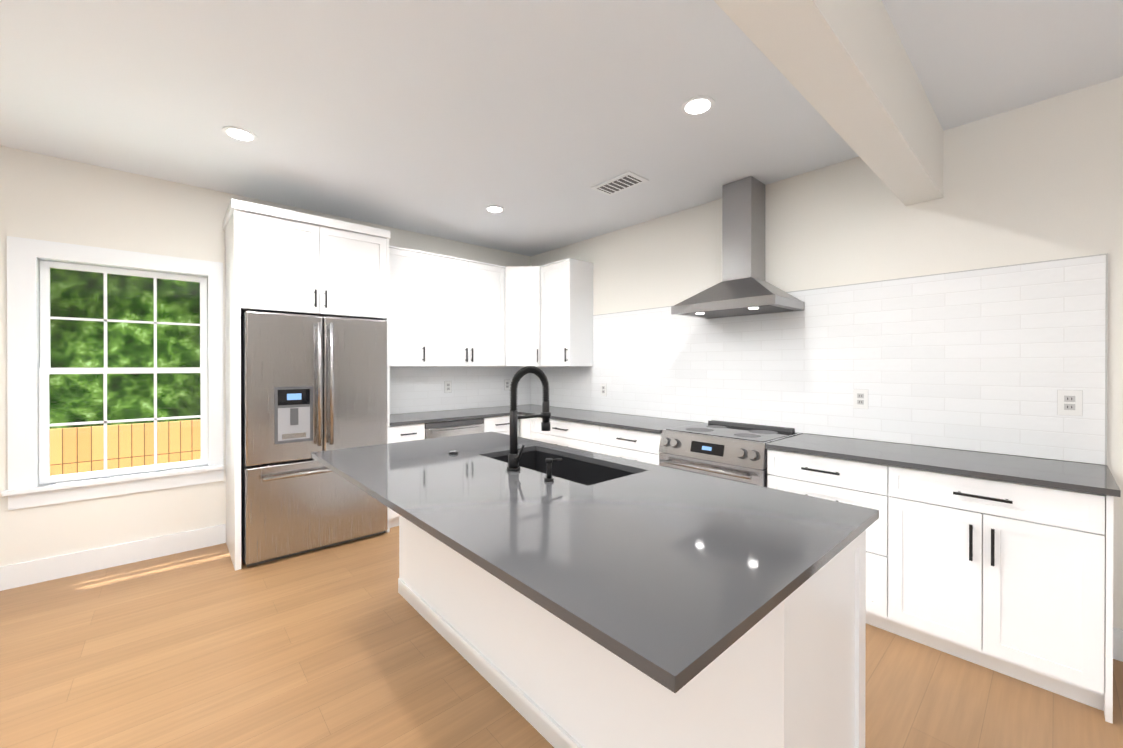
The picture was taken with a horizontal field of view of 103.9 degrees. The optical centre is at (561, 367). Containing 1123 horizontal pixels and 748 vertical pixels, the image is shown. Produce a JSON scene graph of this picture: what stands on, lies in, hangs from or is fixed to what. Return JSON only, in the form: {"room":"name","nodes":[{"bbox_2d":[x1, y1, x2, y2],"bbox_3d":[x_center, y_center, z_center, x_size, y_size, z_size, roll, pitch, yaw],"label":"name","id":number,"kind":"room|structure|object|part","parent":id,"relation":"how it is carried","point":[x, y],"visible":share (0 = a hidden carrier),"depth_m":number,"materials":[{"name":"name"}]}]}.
{"room":"kitchen","nodes":[
{"label":"kitchen","id":0,"kind":"room"},
{"bbox_2d":[0,146,530,566],"bbox_3d":[-3.269,0.001,2.978,7.600,2.740,0.150,0,0,-42],"label":"wall","id":1,"kind":"structure","parent":0,"point":[49,198],"depth_m":3.03,"materials":[{"name":"paint"}]},
{"bbox_2d":[1,236,223,509],"bbox_3d":[-3.079,0.033,3.110,1.080,1.695,0.205,0,0,-42],"label":"window","id":2,"kind":"structure","parent":1,"relation":"in","point":[121,374],"depth_m":2.97,"materials":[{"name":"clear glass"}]},
{"bbox_3d":[-3.075,0.025,3.140,0.849,1.454,0.065,0,0,-42],"label":"window sash","id":3,"kind":"part","parent":2,"relation":"part of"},
{"bbox_2d":[0,524,225,590],"bbox_3d":[-4.330,1.302,1.927,4.552,0.145,0.016,0,0,-42],"label":"baseboard","id":4,"kind":"structure","parent":1,"relation":"attached to","point":[40,570],"depth_m":3.00,"materials":[{"name":"white wood"}]},
{"bbox_2d":[389,245,432,365],"bbox_3d":[-1.549,-0.556,4.174,0.510,1.084,0.339,0,0,-42],"label":"upper cabinet","id":5,"kind":"object","parent":1,"relation":"attached to","point":[410,270],"depth_m":4.09,"materials":[{"name":"white wood"}]},
{"bbox_2d":[389,366,530,413],"bbox_3d":[-1.118,0.220,4.780,1.959,0.466,0.010,0,0,-42],"label":"backsplash","id":6,"kind":"structure","parent":1,"relation":"attached to","point":[413,389],"depth_m":4.72,"materials":[{"name":"tile"}]},
{"bbox_2d":[444,381,451,392],"bbox_3d":[-1.209,0.205,4.687,0.082,0.126,0.006,0,0,-42],"label":"electrical outlet","id":7,"kind":"object","parent":6,"relation":"attached to","point":[447,386],"visible":1,"depth_m":4.68,"materials":[{"name":"plastic"}]},
{"bbox_2d":[504,379,509,389],"bbox_3d":[-0.640,0.203,5.193,0.082,0.126,0.006,0,0,-42],"label":"electrical outlet","id":8,"kind":"object","parent":6,"relation":"attached to","point":[506,384],"visible":0.94,"depth_m":5.19,"materials":[{"name":"plastic"}]},
{"bbox_2d":[433,253,505,365],"bbox_3d":[-1.085,-0.557,4.587,0.961,1.084,0.339,0,0,-42],"label":"upper cabinet","id":9,"kind":"object","parent":1,"relation":"attached to","point":[444,310],"depth_m":4.47,"materials":[{"name":"white wood"}]},
{"bbox_2d":[0,526,1122,747],"bbox_3d":[-0.361,1.442,-0.286,7.900,0.120,8.900,0,0,-42],"label":"floor","id":10,"kind":"structure","parent":0,"point":[345,645],"depth_m":1.96,"materials":[{"name":"brown wood"}]},
{"bbox_2d":[223,199,389,570],"bbox_3d":[-2.024,0.119,3.529,1.053,2.500,0.676,0,0,-42],"label":"surround","id":11,"kind":"object","parent":10,"relation":"on","point":[280,260],"visible":0.92,"depth_m":3.22,"materials":[{"name":"white wood"}]},
{"bbox_2d":[241,311,387,566],"bbox_3d":[-1.975,0.492,3.503,0.951,1.755,0.742,0,0,-42],"label":"fridge","id":12,"kind":"object","parent":10,"relation":"on","point":[310,384],"visible":0.9,"depth_m":3.20,"materials":[{"name":"grey metal"}]},
{"bbox_3d":[-1.752,0.222,3.252,0.771,1.104,0.072,0,0,-42],"label":"handle","id":13,"kind":"part","parent":12,"relation":"part of","materials":[{"name":"silver metal"}]},
{"bbox_2d":[390,423,425,527],"bbox_3d":[-1.527,0.927,4.006,0.317,0.880,0.628,0,0,-42],"label":"base cabinet","id":14,"kind":"object","parent":10,"relation":"on","point":[408,432],"depth_m":3.77,"materials":[{"name":"white wood"}]},
{"bbox_2d":[426,417,489,438],"bbox_3d":[-1.161,0.926,4.331,0.662,0.880,0.628,0,0,-42],"label":"dishwasher","id":15,"kind":"object","parent":10,"relation":"on","point":[428,430],"depth_m":4.08,"materials":[{"name":"silver metal"}]},
{"bbox_2d":[390,407,518,425],"bbox_3d":[-1.147,0.469,4.333,1.320,0.026,0.642,0,0,-42],"label":"countertop","id":16,"kind":"structure","parent":15,"relation":"on","point":[446,415],"depth_m":4.20,"materials":[{"name":"grey stone"}]},
{"bbox_2d":[490,415,509,434],"bbox_3d":[-0.804,0.925,4.649,0.413,0.880,0.628,0,0,-42],"label":"base cabinet","id":17,"kind":"object","parent":10,"relation":"on","point":[499,424],"depth_m":4.41,"materials":[{"name":"white wood"}]},
{"bbox_2d":[518,414,529,438],"bbox_3d":[-0.135,0.925,4.704,0.619,0.880,0.160,0,0,-42],"label":"base cabinet","id":18,"kind":"object","parent":10,"relation":"on","point":[523,424],"depth_m":4.51,"materials":[{"name":"white wood"}]},
{"bbox_2d":[530,417,597,452],"bbox_3d":[0.237,0.926,4.286,0.619,0.880,0.960,0,0,-42],"label":"base cabinet","id":19,"kind":"object","parent":10,"relation":"on","point":[583,436],"depth_m":4.02,"materials":[{"name":"white wood"}]},
{"bbox_2d":[491,404,703,433],"bbox_3d":[0.168,0.469,4.337,0.652,0.026,2.384,0,0,-42],"label":"countertop","id":20,"kind":"structure","parent":19,"relation":"on","point":[640,423],"depth_m":3.96,"materials":[{"name":"grey stone"}]},
{"bbox_2d":[598,425,661,464],"bbox_3d":[0.764,0.928,3.694,0.619,0.880,0.624,0,0,-42],"label":"base cabinet","id":21,"kind":"object","parent":10,"relation":"on","point":[640,446],"depth_m":3.48,"materials":[{"name":"white wood"}]},
{"bbox_2d":[398,518,865,747],"bbox_3d":[0.009,0.934,2.075,0.699,0.881,2.264,0,0,-42],"label":"kitchen island","id":22,"kind":"object","parent":10,"relation":"on","point":[797,680],"depth_m":1.37,"materials":[{"name":"white wood"}]},
{"bbox_2d":[311,431,878,697],"bbox_3d":[-0.165,0.478,1.919,1.160,0.026,2.320,0,0,-42],"label":"island countertop","id":23,"kind":"structure","parent":22,"relation":"on","point":[666,570],"depth_m":1.23,"materials":[{"name":"grey stone"}]},
{"bbox_2d":[503,366,550,469],"bbox_3d":[-0.135,0.227,2.033,0.239,0.473,0.111,0,0,-42],"label":"faucet","id":24,"kind":"object","parent":23,"relation":"on","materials":[{"name":"black metal"}]},
{"bbox_2d":[543,454,562,481],"bbox_3d":[-0.032,0.419,1.823,0.091,0.090,0.040,0,0,-42],"label":"soap dispenser","id":25,"kind":"object","parent":23,"relation":"on","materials":[{"name":"black metal"}]},
{"bbox_2d":[491,450,634,481],"bbox_3d":[-0.023,0.599,2.166,0.414,0.243,0.844,0,0,-42],"label":"sink","id":26,"kind":"object","parent":23,"relation":"in","point":[581,469],"depth_m":2.35,"materials":[{"name":"black metal"}]},
{"bbox_2d":[659,420,802,486],"bbox_3d":[1.184,0.901,3.134,0.712,0.939,0.758,0,0,-42],"label":"range","id":27,"kind":"object","parent":10,"relation":"on","point":[734,451],"visible":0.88,"depth_m":2.95,"materials":[{"name":"grey metal"}]},
{"bbox_3d":[0.951,0.592,2.926,0.088,0.173,0.701,0,0,-42],"label":"handle","id":28,"kind":"part","parent":27,"relation":"part of","materials":[{"name":"silver metal"}]},
{"bbox_2d":[767,449,882,628],"bbox_3d":[1.704,0.932,2.638,0.619,0.880,0.663,0,0,-42],"label":"base cabinet","id":29,"kind":"object","parent":10,"relation":"on","point":[858,483],"depth_m":2.36,"materials":[{"name":"white wood"}]},
{"bbox_2d":[765,433,1120,496],"bbox_3d":[1.917,0.476,2.379,0.642,0.026,1.335,0,0,-42],"label":"countertop","id":30,"kind":"structure","parent":29,"relation":"on","point":[1078,476],"depth_m":2.17,"materials":[{"name":"grey stone"}]},
{"bbox_2d":[883,465,1113,723],"bbox_3d":[2.122,0.933,2.167,0.619,0.880,0.713,0,0,-42],"label":"base cabinet","id":31,"kind":"object","parent":10,"relation":"on","point":[1013,579],"depth_m":1.92,"materials":[{"name":"white wood"}]},
{"bbox_2d":[0,0,1122,255],"bbox_3d":[-0.361,-1.418,-0.296,7.900,0.120,8.900,0,0,-42],"label":"ceiling","id":32,"kind":"structure","parent":0,"point":[536,120],"depth_m":2.20,"materials":[{"name":"paint"}]},
{"bbox_2d":[222,126,257,141],"bbox_3d":[-1.880,-1.363,2.569,0.170,0.008,0.170,0,0,-42],"label":"recessed light","id":33,"kind":"object","parent":32,"relation":"in","point":[239,134],"visible":1,"depth_m":2.56,"materials":[{"name":"white plastic"}]},
{"bbox_2d":[485,205,504,212],"bbox_3d":[-0.576,-1.368,3.796,0.170,0.008,0.170,0,0,-42],"label":"recessed light","id":34,"kind":"object","parent":32,"relation":"in","point":[495,209],"visible":1,"depth_m":3.79,"materials":[{"name":"white plastic"}]},
{"bbox_2d":[591,171,648,195],"bbox_3d":[0.428,-1.363,3.270,0.220,0.012,0.380,0,0,-42],"label":"ceiling vent","id":35,"kind":"object","parent":32,"relation":"in","point":[621,183],"visible":0.98,"depth_m":3.24,"materials":[{"name":"grey metal"}]},
{"bbox_2d":[681,96,714,115],"bbox_3d":[0.711,-1.362,2.291,0.170,0.008,0.170,0,0,-42],"label":"recessed light","id":36,"kind":"object","parent":32,"relation":"in","point":[696,105],"visible":1,"depth_m":2.28,"materials":[{"name":"white plastic"}]},
{"bbox_2d":[714,0,943,205],"bbox_3d":[-0.692,-1.167,0.076,7.600,0.385,0.175,0,0,-42],"label":"ceiling beam","id":37,"kind":"structure","parent":32,"relation":"attached to","point":[845,68],"depth_m":1.60,"materials":[{"name":"paint"}]},
{"bbox_2d":[531,76,1122,628],"bbox_3d":[2.484,0.003,2.340,0.150,2.740,8.750,0,0,-42],"label":"wall","id":38,"kind":"structure","parent":0,"point":[1035,182],"depth_m":2.50,"materials":[{"name":"paint"}]},
{"bbox_2d":[505,266,540,365],"bbox_3d":[-0.401,-0.559,5.006,0.609,1.085,0.622,0,0,-42],"label":"upper cabinet","id":39,"kind":"object","parent":38,"relation":"attached to","point":[522,315],"visible":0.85,"depth_m":4.77,"materials":[{"name":"white wood"}]},
{"bbox_2d":[540,258,592,365],"bbox_3d":[0.041,-0.557,4.685,0.376,1.085,0.464,0,0,-42],"label":"upper cabinet","id":40,"kind":"object","parent":38,"relation":"attached to","point":[567,312],"visible":1,"depth_m":4.55,"materials":[{"name":"white wood"}]},
{"bbox_2d":[671,176,804,318],"bbox_3d":[1.267,-0.883,3.202,0.486,0.965,0.766,0,0,-42],"label":"range hood","id":41,"kind":"object","parent":38,"relation":"attached to","point":[743,288],"visible":1,"depth_m":3.18,"materials":[{"name":"silver metal"}]},
{"bbox_2d":[531,253,1107,464],"bbox_3d":[1.107,-0.046,3.760,0.012,1.004,4.474,0,0,-42],"label":"backsplash","id":42,"kind":"structure","parent":38,"relation":"attached to","point":[992,359],"depth_m":2.69,"materials":[{"name":"tile"}]},
{"bbox_2d":[600,383,606,395],"bbox_3d":[0.431,0.226,4.510,0.006,0.126,0.082,0,0,-42],"label":"electrical outlet","id":43,"kind":"object","parent":42,"relation":"attached to","point":[603,389],"visible":1,"depth_m":4.51,"materials":[{"name":"plastic"}]},
{"bbox_2d":[853,389,867,408],"bbox_3d":[1.926,0.202,2.829,0.006,0.126,0.082,0,0,-42],"label":"electrical outlet","id":44,"kind":"object","parent":42,"relation":"attached to","point":[860,398],"visible":1,"depth_m":2.83,"materials":[{"name":"plastic"}]},
{"bbox_2d":[1057,390,1082,415],"bbox_3d":[2.511,0.174,2.171,0.006,0.126,0.082,0,0,-42],"label":"electrical outlet","id":45,"kind":"object","parent":42,"relation":"attached to","point":[1069,402],"visible":1,"depth_m":2.17,"materials":[{"name":"plastic"}]},
{"bbox_2d":[1113,627,1122,661],"bbox_3d":[3.955,1.307,0.566,0.016,0.145,4.075,0,0,-42],"label":"baseboard","id":46,"kind":"structure","parent":38,"relation":"attached to","point":[1117,633],"depth_m":2.06,"materials":[{"name":"white wood"}]},
{"label":"outside","id":47,"kind":"structure","parent":0,"visible":0},
{"bbox_2d":[50,268,200,428],"bbox_3d":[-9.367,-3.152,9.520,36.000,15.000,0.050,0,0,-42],"label":"trees","id":48,"kind":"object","parent":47,"point":[164,337],"depth_m":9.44,"materials":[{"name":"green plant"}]},
{"bbox_3d":[-6.460,2.670,6.272,36.000,0.020,8.700,0,0,-42],"label":"ground","id":49,"kind":"structure","parent":0,"visible":0},
{"bbox_2d":[50,420,200,475],"bbox_3d":[-6.705,1.759,6.545,24.000,1.800,0.040,0,0,-42],"label":"fence","id":50,"kind":"object","parent":49,"relation":"on","point":[83,464],"depth_m":6.60,"materials":[{"name":"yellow wood"}]}
]}

